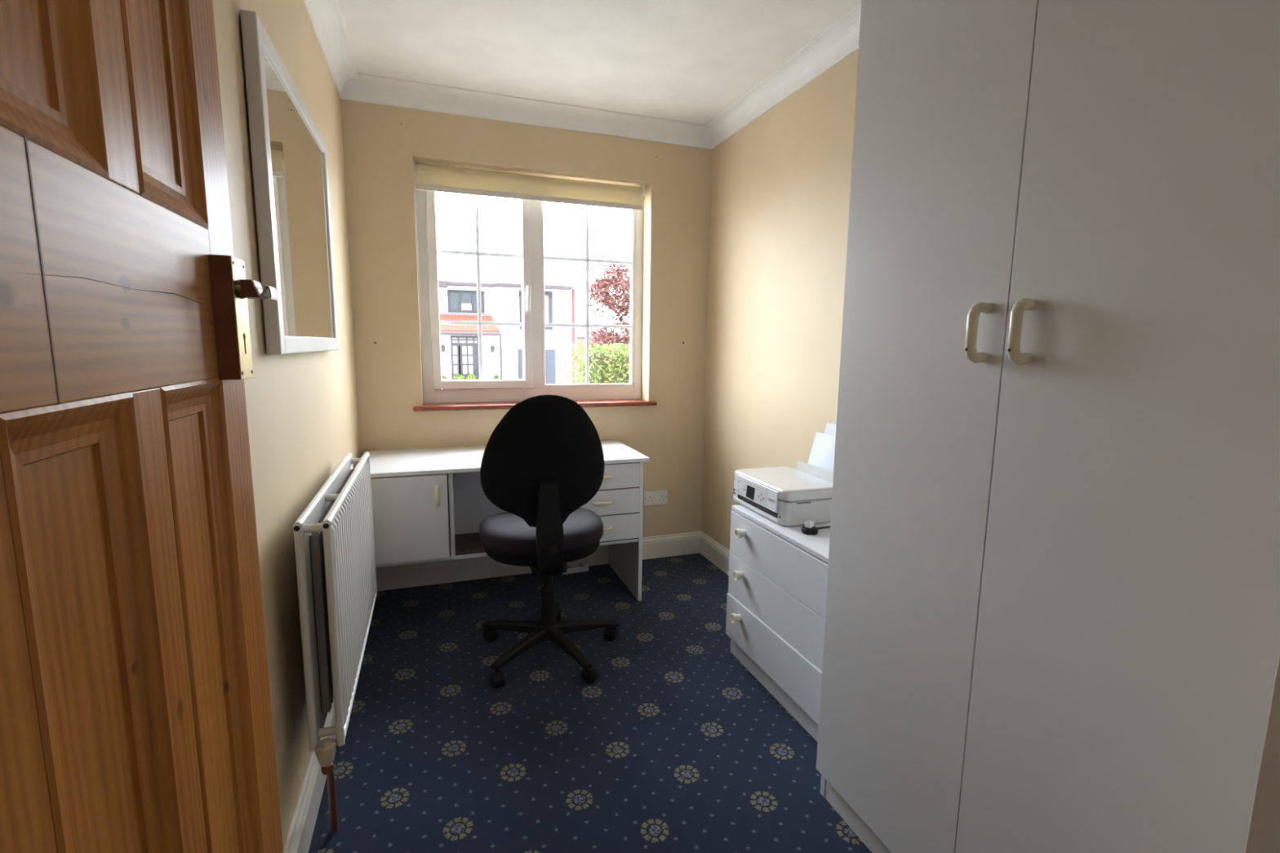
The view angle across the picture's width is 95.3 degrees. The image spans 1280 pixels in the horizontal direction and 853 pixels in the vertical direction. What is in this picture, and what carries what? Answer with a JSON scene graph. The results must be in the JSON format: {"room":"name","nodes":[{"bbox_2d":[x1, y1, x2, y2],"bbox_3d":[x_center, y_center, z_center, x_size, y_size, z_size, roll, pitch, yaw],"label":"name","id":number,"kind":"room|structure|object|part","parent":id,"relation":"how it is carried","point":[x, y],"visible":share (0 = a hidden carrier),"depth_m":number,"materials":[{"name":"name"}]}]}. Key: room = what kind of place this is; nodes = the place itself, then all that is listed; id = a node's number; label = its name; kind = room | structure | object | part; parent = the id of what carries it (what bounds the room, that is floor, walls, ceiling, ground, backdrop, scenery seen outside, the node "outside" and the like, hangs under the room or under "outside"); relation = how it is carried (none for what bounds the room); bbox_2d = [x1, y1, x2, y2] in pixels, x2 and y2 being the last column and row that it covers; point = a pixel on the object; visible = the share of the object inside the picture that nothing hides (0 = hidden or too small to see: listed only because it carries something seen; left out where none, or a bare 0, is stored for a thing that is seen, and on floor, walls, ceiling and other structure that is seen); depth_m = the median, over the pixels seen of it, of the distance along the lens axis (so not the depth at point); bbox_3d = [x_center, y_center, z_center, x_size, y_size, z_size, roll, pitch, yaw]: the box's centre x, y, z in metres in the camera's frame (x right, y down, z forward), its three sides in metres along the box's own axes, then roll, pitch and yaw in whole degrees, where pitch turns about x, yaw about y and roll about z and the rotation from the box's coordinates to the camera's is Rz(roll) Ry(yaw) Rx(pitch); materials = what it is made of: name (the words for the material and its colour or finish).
{"room":"home office","nodes":[
{"label":"home office","id":0,"kind":"room"},
{"bbox_2d":[212,0,360,849],"bbox_3d":[-0.970,-0.175,1.467,0.150,2.400,3.285,-2,8,-19],"label":"wall","id":1,"kind":"structure","parent":0,"point":[302,413],"depth_m":1.42,"materials":[{"name":"painted plaster"}]},
{"bbox_2d":[240,8,338,355],"bbox_3d":[-0.946,-0.561,1.634,0.032,0.698,0.851,-2,8,-19],"label":"wall mirror","id":2,"kind":"object","parent":1,"relation":"attached to","point":[288,149],"visible":1,"depth_m":1.42,"materials":[{"name":"white mirror"}]},
{"bbox_3d":[-0.938,-0.561,1.637,0.004,0.628,0.781,-2,8,-19],"label":"glass","id":3,"kind":"part","parent":2,"relation":"part of","materials":[{"name":"white mirror"}]},
{"bbox_2d":[283,697,336,852],"bbox_3d":[-0.878,0.956,1.578,0.018,0.130,2.885,-2,8,-19],"label":"baseboard","id":4,"kind":"structure","parent":1,"relation":"attached to","point":[300,833],"depth_m":1.47,"materials":[{"name":"beige paint"}]},
{"bbox_2d":[302,0,358,98],"bbox_3d":[-0.819,-1.314,1.270,0.087,0.087,2.885,-2,8,-19],"label":"trim","id":5,"kind":"structure","parent":1,"relation":"attached to","point":[326,16],"depth_m":2.19,"materials":[{"name":"paint"}]},
{"bbox_2d":[293,452,377,832],"bbox_3d":[-0.892,0.573,1.735,0.120,0.847,0.896,-2,8,-19],"label":"radiator","id":6,"kind":"object","parent":1,"relation":"attached to","point":[334,544],"visible":1,"depth_m":1.41,"materials":[{"name":"metal"}]},
{"bbox_3d":[-0.899,0.423,1.721,0.019,0.547,0.877,-2,8,-19],"label":"panel","id":7,"kind":"part","parent":6,"relation":"part of","materials":[{"name":"metal"}]},
{"bbox_3d":[-0.845,0.421,1.740,0.019,0.547,0.877,-2,8,-19],"label":"panel","id":8,"kind":"part","parent":6,"relation":"part of","materials":[{"name":"metal"}]},
{"bbox_2d":[340,98,711,537],"bbox_3d":[-0.531,-0.414,3.199,1.843,2.400,0.280,-2,8,-19],"label":"wall","id":9,"kind":"structure","parent":0,"point":[380,152],"depth_m":2.96,"materials":[{"name":"paint"}]},
{"bbox_2d":[342,72,711,148],"bbox_3d":[-0.456,-1.534,2.866,1.843,0.087,0.087,-2,8,-19],"label":"trim","id":10,"kind":"structure","parent":9,"relation":"attached to","point":[362,87],"depth_m":2.83,"materials":[{"name":"paint"}]},
{"bbox_2d":[413,163,657,411],"bbox_3d":[-0.537,-0.706,3.086,1.279,1.203,0.228,-2,8,-19],"label":"window","id":11,"kind":"structure","parent":9,"relation":"in","point":[438,394],"depth_m":3.11,"materials":[{"name":"white plastic"}]},
{"bbox_3d":[-0.829,-0.720,3.050,0.513,1.040,0.067,-2,8,-19],"label":"casement sash","id":12,"kind":"part","parent":11,"relation":"part of","materials":[{"name":"white plastic"}]},
{"bbox_2d":[413,158,644,343],"bbox_3d":[-0.541,-0.866,3.047,1.166,0.871,0.055,-2,8,-19],"label":"roller blind","id":13,"kind":"object","parent":11,"relation":"attached to","point":[435,178],"visible":1,"depth_m":2.95,"materials":[{"name":"beige fabric"}]},
{"bbox_3d":[-1.083,-0.827,2.848,0.003,0.837,0.028,-2,8,-19],"label":"pull chain","id":14,"kind":"part","parent":13,"relation":"part of","materials":[{"name":"white plastic"}]},
{"bbox_3d":[-0.589,-0.676,3.084,0.022,0.150,0.041,-2,8,-19],"label":"casement handle","id":15,"kind":"part","parent":11,"relation":"part of","materials":[{"name":"white plastic"}]},
{"bbox_3d":[-0.534,-0.118,3.140,1.279,0.024,0.168,-2,8,-19],"label":"sill","id":16,"kind":"part","parent":11,"relation":"part of","materials":[{"name":"brown wood"}]},
{"bbox_2d":[375,531,701,591],"bbox_3d":[-0.494,0.730,3.218,1.843,0.130,0.018,-2,8,-19],"label":"baseboard","id":17,"kind":"structure","parent":9,"relation":"attached to","point":[442,571],"depth_m":3.08,"materials":[{"name":"beige paint"}]},
{"bbox_2d":[643,489,667,506],"bbox_3d":[0.091,0.414,3.384,0.147,0.087,0.012,-2,8,-19],"label":"wall socket","id":18,"kind":"object","parent":9,"relation":"attached to","point":[651,497],"visible":1,"depth_m":3.38,"materials":[{"name":"white plastic"}]},
{"bbox_2d":[308,553,871,852],"bbox_3d":[0.321,1.214,1.033,3.400,0.200,5.330,-2,8,-19],"label":"floor","id":19,"kind":"structure","parent":0,"point":[675,745],"depth_m":1.86,"materials":[{"name":"blue carpet"}]},
{"bbox_2d":[354,440,649,600],"bbox_3d":[-0.645,0.488,2.830,1.274,0.713,0.569,-2,8,-19],"label":"desk","id":20,"kind":"object","parent":19,"relation":"on","point":[425,517],"visible":0.59,"depth_m":2.65,"materials":[{"name":"white laminate"}]},
{"bbox_3d":[-0.987,0.387,2.424,0.361,0.361,0.016,-2,8,-19],"label":"cupboard door","id":21,"kind":"part","parent":20,"relation":"part of","materials":[{"name":"white laminate"}]},
{"bbox_3d":[-0.849,0.291,2.437,0.015,0.090,0.025,-2,8,-19],"label":"door handle","id":22,"kind":"part","parent":20,"relation":"part of","materials":[{"name":"beige plastic"}]},
{"bbox_2d":[454,532,484,555],"bbox_3d":[-0.639,0.538,2.747,0.452,0.014,0.306,-2,8,-19],"label":"open shelf","id":23,"kind":"object","parent":20,"relation":"attached to","point":[466,544],"depth_m":2.67,"materials":[{"name":"brown wood"}]},
{"bbox_3d":[-0.685,0.329,2.857,0.452,0.369,0.013,-2,8,-19],"label":"panel","id":24,"kind":"part","parent":20,"relation":"part of","materials":[{"name":"white laminate"}]},
{"bbox_3d":[-0.172,0.353,2.688,0.097,0.014,0.025,-2,8,-19],"label":"drawer handle","id":25,"kind":"part","parent":20,"relation":"part of","materials":[{"name":"beige plastic"}]},
{"bbox_3d":[-0.173,0.477,2.705,0.097,0.014,0.025,-2,8,-19],"label":"drawer handle","id":26,"kind":"part","parent":20,"relation":"part of","materials":[{"name":"beige plastic"}]},
{"bbox_3d":[-0.171,0.233,2.671,0.097,0.014,0.025,-2,8,-19],"label":"drawer handle","id":27,"kind":"part","parent":20,"relation":"part of","materials":[{"name":"beige plastic"}]},
{"bbox_3d":[-0.176,0.354,2.708,0.363,0.117,0.016,-2,8,-19],"label":"drawer","id":28,"kind":"part","parent":20,"relation":"part of","materials":[{"name":"white laminate"}]},
{"bbox_3d":[-0.271,0.333,2.950,0.390,0.395,0.500,-2,8,-19],"label":"drawer","id":29,"kind":"part","parent":20,"relation":"part of","materials":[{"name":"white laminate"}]},
{"bbox_3d":[-0.178,0.478,2.725,0.363,0.120,0.016,-2,8,-19],"label":"drawer","id":30,"kind":"part","parent":20,"relation":"part of","materials":[{"name":"white laminate"}]},
{"bbox_3d":[-0.175,0.234,2.691,0.363,0.115,0.016,-2,8,-19],"label":"drawer","id":31,"kind":"part","parent":20,"relation":"part of","materials":[{"name":"white laminate"}]},
{"bbox_3d":[-0.082,0.474,3.041,0.018,0.695,0.510,-2,8,-19],"label":"leg panel","id":32,"kind":"part","parent":20,"relation":"part of","materials":[{"name":"white laminate"}]},
{"bbox_2d":[479,394,619,688],"bbox_3d":[-0.351,0.384,2.324,0.563,1.069,0.609,-2,8,-19],"label":"office chair","id":33,"kind":"object","parent":19,"relation":"on","point":[543,461],"visible":1,"depth_m":2.09,"materials":[{"name":"black fabric"}]},
{"bbox_3d":[-0.528,0.819,2.408,0.268,0.050,0.046,3,8,15],"label":"leg","id":34,"kind":"part","parent":33,"relation":"part of","materials":[{"name":"black plastic"}]},
{"bbox_3d":[-0.461,0.845,2.229,0.046,0.050,0.268,6,10,33],"label":"leg","id":35,"kind":"part","parent":33,"relation":"part of","materials":[{"name":"black plastic"}]},
{"bbox_3d":[-0.402,0.423,2.386,0.492,0.123,0.470,-2,8,-19],"label":"seat","id":36,"kind":"part","parent":33,"relation":"part of","materials":[{"name":"grey fabric"}]},
{"bbox_3d":[-0.316,0.438,2.077,0.042,0.042,0.022,-2,8,-19],"label":"adjuster knob","id":37,"kind":"part","parent":33,"relation":"part of","materials":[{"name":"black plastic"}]},
{"bbox_3d":[-0.378,0.804,2.527,0.046,0.050,0.268,0,8,-3],"label":"leg","id":38,"kind":"part","parent":33,"relation":"part of","materials":[{"name":"black plastic"}]},
{"bbox_3d":[-0.269,0.846,2.237,0.046,0.050,0.268,-6,10,-38],"label":"leg","id":39,"kind":"part","parent":33,"relation":"part of","materials":[{"name":"black plastic"}]},
{"bbox_3d":[-0.216,0.821,2.419,0.269,0.050,0.046,-2,8,-19],"label":"leg","id":40,"kind":"part","parent":33,"relation":"part of","materials":[{"name":"black plastic"}]},
{"bbox_2d":[562,563,588,573],"bbox_3d":[-0.358,0.783,3.211,0.146,0.030,0.047,-2,8,-19],"label":"lead","id":41,"kind":"object","parent":19,"relation":"on","point":[580,567],"visible":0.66,"depth_m":3.20,"materials":[{"name":"white plastic"}]},
{"bbox_2d":[725,504,830,742],"bbox_3d":[0.644,0.662,2.047,0.425,0.618,0.754,-2,8,-19],"label":"dresser","id":42,"kind":"object","parent":19,"relation":"on","point":[776,598],"visible":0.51,"depth_m":2.00,"materials":[{"name":"white laminate"}]},
{"bbox_3d":[0.370,0.738,2.246,0.034,0.039,0.039,-2,8,-19],"label":"knob","id":43,"kind":"part","parent":42,"relation":"part of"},
{"bbox_3d":[0.377,0.568,2.224,0.034,0.039,0.039,-2,8,-19],"label":"knob","id":44,"kind":"part","parent":42,"relation":"part of","materials":[{"name":"beige plastic"}]},
{"bbox_3d":[0.379,0.404,2.200,0.034,0.039,0.039,-2,8,-19],"label":"knob","id":45,"kind":"part","parent":42,"relation":"part of","materials":[{"name":"beige plastic"}]},
{"bbox_3d":[0.482,0.806,2.011,0.018,0.173,0.752,-2,8,-19],"label":"drawer","id":46,"kind":"part","parent":42,"relation":"part of","materials":[{"name":"white laminate"}]},
{"bbox_3d":[0.489,0.635,1.988,0.018,0.166,0.752,-2,8,-19],"label":"drawer","id":47,"kind":"part","parent":42,"relation":"part of","materials":[{"name":"white laminate"}]},
{"bbox_3d":[0.491,0.466,1.965,0.018,0.168,0.752,-2,8,-19],"label":"drawer","id":48,"kind":"part","parent":42,"relation":"part of","materials":[{"name":"white laminate"}]},
{"bbox_2d":[733,460,833,526],"bbox_3d":[0.591,0.178,2.234,0.348,0.287,0.384,-2,8,-19],"label":"printer","id":49,"kind":"object","parent":42,"relation":"on","point":[787,496],"visible":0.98,"depth_m":2.11,"materials":[{"name":"white plastic"}]},
{"bbox_2d":[733,496,779,523],"bbox_3d":[0.437,0.310,2.200,0.016,0.014,0.325,-2,8,-19],"label":"paper tray","id":50,"kind":"object","parent":49,"relation":"on","point":[748,504],"depth_m":2.17,"materials":[{"name":"white plastic"}]},
{"bbox_3d":[0.434,0.248,2.186,0.014,0.077,0.292,-2,8,-19],"label":"control panel","id":51,"kind":"part","parent":49,"relation":"part of","materials":[{"name":"white plastic"}]},
{"bbox_3d":[0.557,0.214,2.228,0.255,0.040,0.381,-2,8,-19],"label":"scanner lid","id":52,"kind":"part","parent":49,"relation":"part of","materials":[{"name":"white plastic"}]},
{"bbox_2d":[807,431,835,471],"bbox_3d":[0.724,0.135,2.245,0.043,0.196,0.247,-2,8,-19],"label":"paper sheet","id":53,"kind":"object","parent":49,"relation":"in","point":[823,451],"visible":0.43,"depth_m":2.28,"materials":[{"name":"white paper"}]},
{"bbox_2d":[824,422,836,436],"bbox_3d":[0.744,0.117,2.219,0.055,0.238,0.220,-2,8,-19],"label":"paper sheet","id":54,"kind":"object","parent":49,"relation":"in","point":[830,429],"visible":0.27,"depth_m":2.27,"materials":[{"name":"white paper"}]},
{"bbox_2d":[801,520,830,534],"bbox_3d":[0.684,0.333,2.024,0.302,0.039,0.054,-3,9,-27],"label":"plug","id":55,"kind":"object","parent":42,"relation":"on","point":[809,528],"visible":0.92,"depth_m":1.96,"materials":[{"name":"black plastic"}]},
{"bbox_2d":[816,0,1279,852],"bbox_3d":[0.873,-0.055,1.126,0.554,2.300,0.909,-2,8,-19],"label":"wardrobe","id":56,"kind":"object","parent":19,"relation":"on","point":[1052,619],"visible":1,"depth_m":0.96,"materials":[{"name":"white laminate"}]},
{"bbox_3d":[0.583,-0.116,1.262,0.016,2.216,0.445,-2,8,-19],"label":"door","id":57,"kind":"part","parent":56,"relation":"part of","materials":[{"name":"white laminate"}]},
{"bbox_3d":[0.618,-0.172,1.070,0.044,0.111,0.020,-2,8,-19],"label":"bow handle","id":58,"kind":"part","parent":56,"relation":"part of","materials":[{"name":"beige plastic"}]},
{"bbox_3d":[0.646,-0.161,0.990,0.044,0.112,0.020,-2,8,-19],"label":"bow handle","id":59,"kind":"part","parent":56,"relation":"part of","materials":[{"name":"beige plastic"}]},
{"bbox_2d":[338,0,861,124],"bbox_3d":[0.352,-1.385,0.667,3.400,0.250,5.330,-2,8,-19],"label":"ceiling","id":60,"kind":"structure","parent":0,"point":[683,60],"depth_m":2.28,"materials":[{"name":"paint"}]},
{"bbox_2d":[702,48,858,550],"bbox_3d":[0.909,-0.246,2.126,0.150,2.400,3.285,-2,8,-19],"label":"wall","id":61,"kind":"structure","parent":0,"point":[780,184],"depth_m":2.66,"materials":[{"name":"painted plaster"}]},
{"bbox_2d":[699,531,730,575],"bbox_3d":[0.843,0.891,2.182,0.018,0.130,2.885,-2,8,-19],"label":"baseboard","id":62,"kind":"structure","parent":61,"relation":"attached to","point":[718,555],"depth_m":3.33,"materials":[{"name":"beige paint"}]},
{"bbox_2d":[705,0,861,149],"bbox_3d":[0.837,-1.376,1.851,0.087,0.087,2.885,-2,8,-19],"label":"trim","id":63,"kind":"structure","parent":61,"relation":"attached to","point":[840,39],"depth_m":2.44,"materials":[{"name":"paint"}]},
{"bbox_3d":[0.496,0.003,0.320,1.843,2.400,0.120,-2,8,-19],"label":"wall","id":64,"kind":"structure","parent":0,"visible":0},
{"bbox_2d":[0,0,283,852],"bbox_3d":[-0.423,0.169,0.501,0.097,1.980,0.760,-2,8,-19],"label":"door","id":65,"kind":"structure","parent":64,"relation":"in","point":[135,712],"depth_m":0.51,"materials":[{"name":"brown wood"}]},
{"bbox_3d":[-0.434,-0.446,0.369,0.010,0.505,0.173,-2,8,-19],"label":"panel","id":66,"kind":"part","parent":65,"relation":"part of","materials":[{"name":"brown wood"}]},
{"bbox_3d":[-0.422,-0.447,0.374,0.016,0.505,0.173,-2,8,-19],"label":"panel moulding","id":67,"kind":"part","parent":65,"relation":"part of","materials":[{"name":"brown wood"}]},
{"bbox_3d":[-0.445,0.470,0.498,0.010,0.985,0.173,-2,8,-19],"label":"panel","id":68,"kind":"part","parent":65,"relation":"part of","materials":[{"name":"brown wood"}]},
{"bbox_3d":[-0.433,0.469,0.503,0.016,0.985,0.173,-2,8,-19],"label":"panel moulding","id":69,"kind":"part","parent":65,"relation":"part of","materials":[{"name":"brown wood"}]},
{"bbox_3d":[-0.475,-0.123,0.527,0.036,0.180,0.407,-2,8,-19],"label":"rail","id":70,"kind":"part","parent":65,"relation":"part of","materials":[{"name":"brown wood"}]},
{"bbox_3d":[-0.511,-0.478,0.586,0.010,0.505,0.176,-2,8,-19],"label":"panel","id":71,"kind":"part","parent":65,"relation":"part of","materials":[{"name":"brown wood"}]},
{"bbox_3d":[-0.499,-0.478,0.591,0.016,0.505,0.176,-2,8,-19],"label":"panel moulding","id":72,"kind":"part","parent":65,"relation":"part of","materials":[{"name":"brown wood"}]},
{"bbox_3d":[-0.522,0.438,0.715,0.010,0.985,0.176,-2,8,-19],"label":"panel","id":73,"kind":"part","parent":65,"relation":"part of","materials":[{"name":"brown wood"}]},
{"bbox_3d":[-0.510,0.438,0.720,0.016,0.985,0.176,-2,8,-19],"label":"panel moulding","id":74,"kind":"part","parent":65,"relation":"part of","materials":[{"name":"brown wood"}]},
{"bbox_3d":[-0.505,-0.175,0.744,0.008,0.024,0.024,-2,8,-19],"label":"lever handle","id":75,"kind":"part","parent":65,"relation":"part of","materials":[{"name":"gold metal"}]},
{"bbox_3d":[-0.510,-0.138,0.748,0.002,0.152,0.053,-2,8,-19],"label":"handle plate","id":76,"kind":"part","parent":65,"relation":"part of","materials":[{"name":"gold metal"}]},
{"bbox_3d":[-0.491,-0.176,0.753,0.032,0.023,0.036,-2,8,-19],"label":"scroll lever","id":77,"kind":"part","parent":65,"relation":"part of","materials":[{"name":"gold metal"}]},
{"bbox_2d":[1244,650,1279,852],"bbox_3d":[0.062,0.187,0.195,0.820,2.060,0.126,-2,8,-19],"label":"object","id":78,"kind":"structure","parent":64,"relation":"attached to","point":[1264,829],"depth_m":0.39,"materials":[{"name":"beige paint"}]},
{"label":"outside","id":79,"kind":"structure","parent":0,"visible":0},
{"bbox_3d":[-9.100,-2.472,32.162,85.000,0.300,59.400,-2,8,-19],"label":"ground","id":80,"kind":"structure","parent":79,"visible":0},
{"bbox_2d":[441,374,449,380],"bbox_3d":[-6.958,-1.415,20.498,0.549,0.908,0.553,-2,8,-19],"label":"shrub","id":81,"kind":"object","parent":80,"relation":"on","point":[444,377],"visible":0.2,"depth_m":20.49,"materials":[{"name":"green plant"}]},
{"bbox_2d":[453,373,464,379],"bbox_3d":[-6.403,-1.432,20.678,0.425,0.905,0.453,-2,8,-19],"label":"shrub","id":82,"kind":"object","parent":80,"relation":"on","point":[460,376],"visible":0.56,"depth_m":20.58,"materials":[{"name":"green plant"}]},
{"bbox_2d":[465,373,476,379],"bbox_3d":[-6.011,-1.453,20.814,0.425,0.918,0.416,-2,8,-19],"label":"shrub","id":83,"kind":"object","parent":80,"relation":"on","point":[470,375],"visible":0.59,"depth_m":20.72,"materials":[{"name":"green plant"}]},
{"bbox_2d":[489,373,503,379],"bbox_3d":[-5.184,-1.473,21.117,0.581,0.892,0.607,-2,8,-19],"label":"shrub","id":84,"kind":"object","parent":80,"relation":"on","point":[497,376],"visible":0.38,"depth_m":21.07,"materials":[{"name":"green plant"}]},
{"bbox_2d":[438,280,578,384],"bbox_3d":[-9.633,-3.602,23.967,13.050,4.210,8.235,-2,8,-19],"label":"house","id":85,"kind":"structure","parent":80,"relation":"on","point":[500,302],"depth_m":22.10,"materials":[{"name":"white paint"}]},
{"bbox_3d":[-6.327,-2.164,21.179,0.993,2.216,0.070,-2,8,-19],"label":"door","id":86,"kind":"part","parent":85,"relation":"part of","materials":[{"name":"white"}]},
{"bbox_3d":[-6.326,-2.139,21.179,0.893,2.166,0.008,-2,8,-19],"label":"door pane","id":87,"kind":"part","parent":85,"relation":"part of","materials":[{"name":"white glass"}]},
{"bbox_3d":[-4.055,-2.158,22.959,1.480,1.760,0.060,-2,8,-19],"label":"garage door","id":88,"kind":"part","parent":85,"relation":"part of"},
{"bbox_2d":[569,342,630,383],"bbox_3d":[-0.068,-1.016,14.315,3.194,2.086,1.039,-2,8,-19],"label":"hedge","id":89,"kind":"object","parent":80,"relation":"on","point":[606,366],"visible":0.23,"depth_m":13.75,"materials":[{"name":"green plant"}]},
{"bbox_3d":[-0.064,-0.921,14.366,2.650,1.800,0.450,-2,8,-19],"label":"stem","id":90,"kind":"part","parent":89,"relation":"part of","materials":[{"name":"green plant"}]},
{"bbox_2d":[576,321,629,383],"bbox_3d":[-1.362,-3.804,30.066,5.100,3.100,4.700,-2,8,-19],"label":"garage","id":91,"kind":"structure","parent":80,"relation":"on","point":[580,331],"depth_m":27.99,"materials":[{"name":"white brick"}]},
{"bbox_2d":[584,254,630,351],"bbox_3d":[0.078,-2.645,16.779,3.408,4.548,2.789,-2,8,-19],"label":"tree","id":92,"kind":"object","parent":80,"relation":"on","point":[615,302],"visible":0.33,"depth_m":16.21,"materials":[{"name":"red plant"}]}
]}

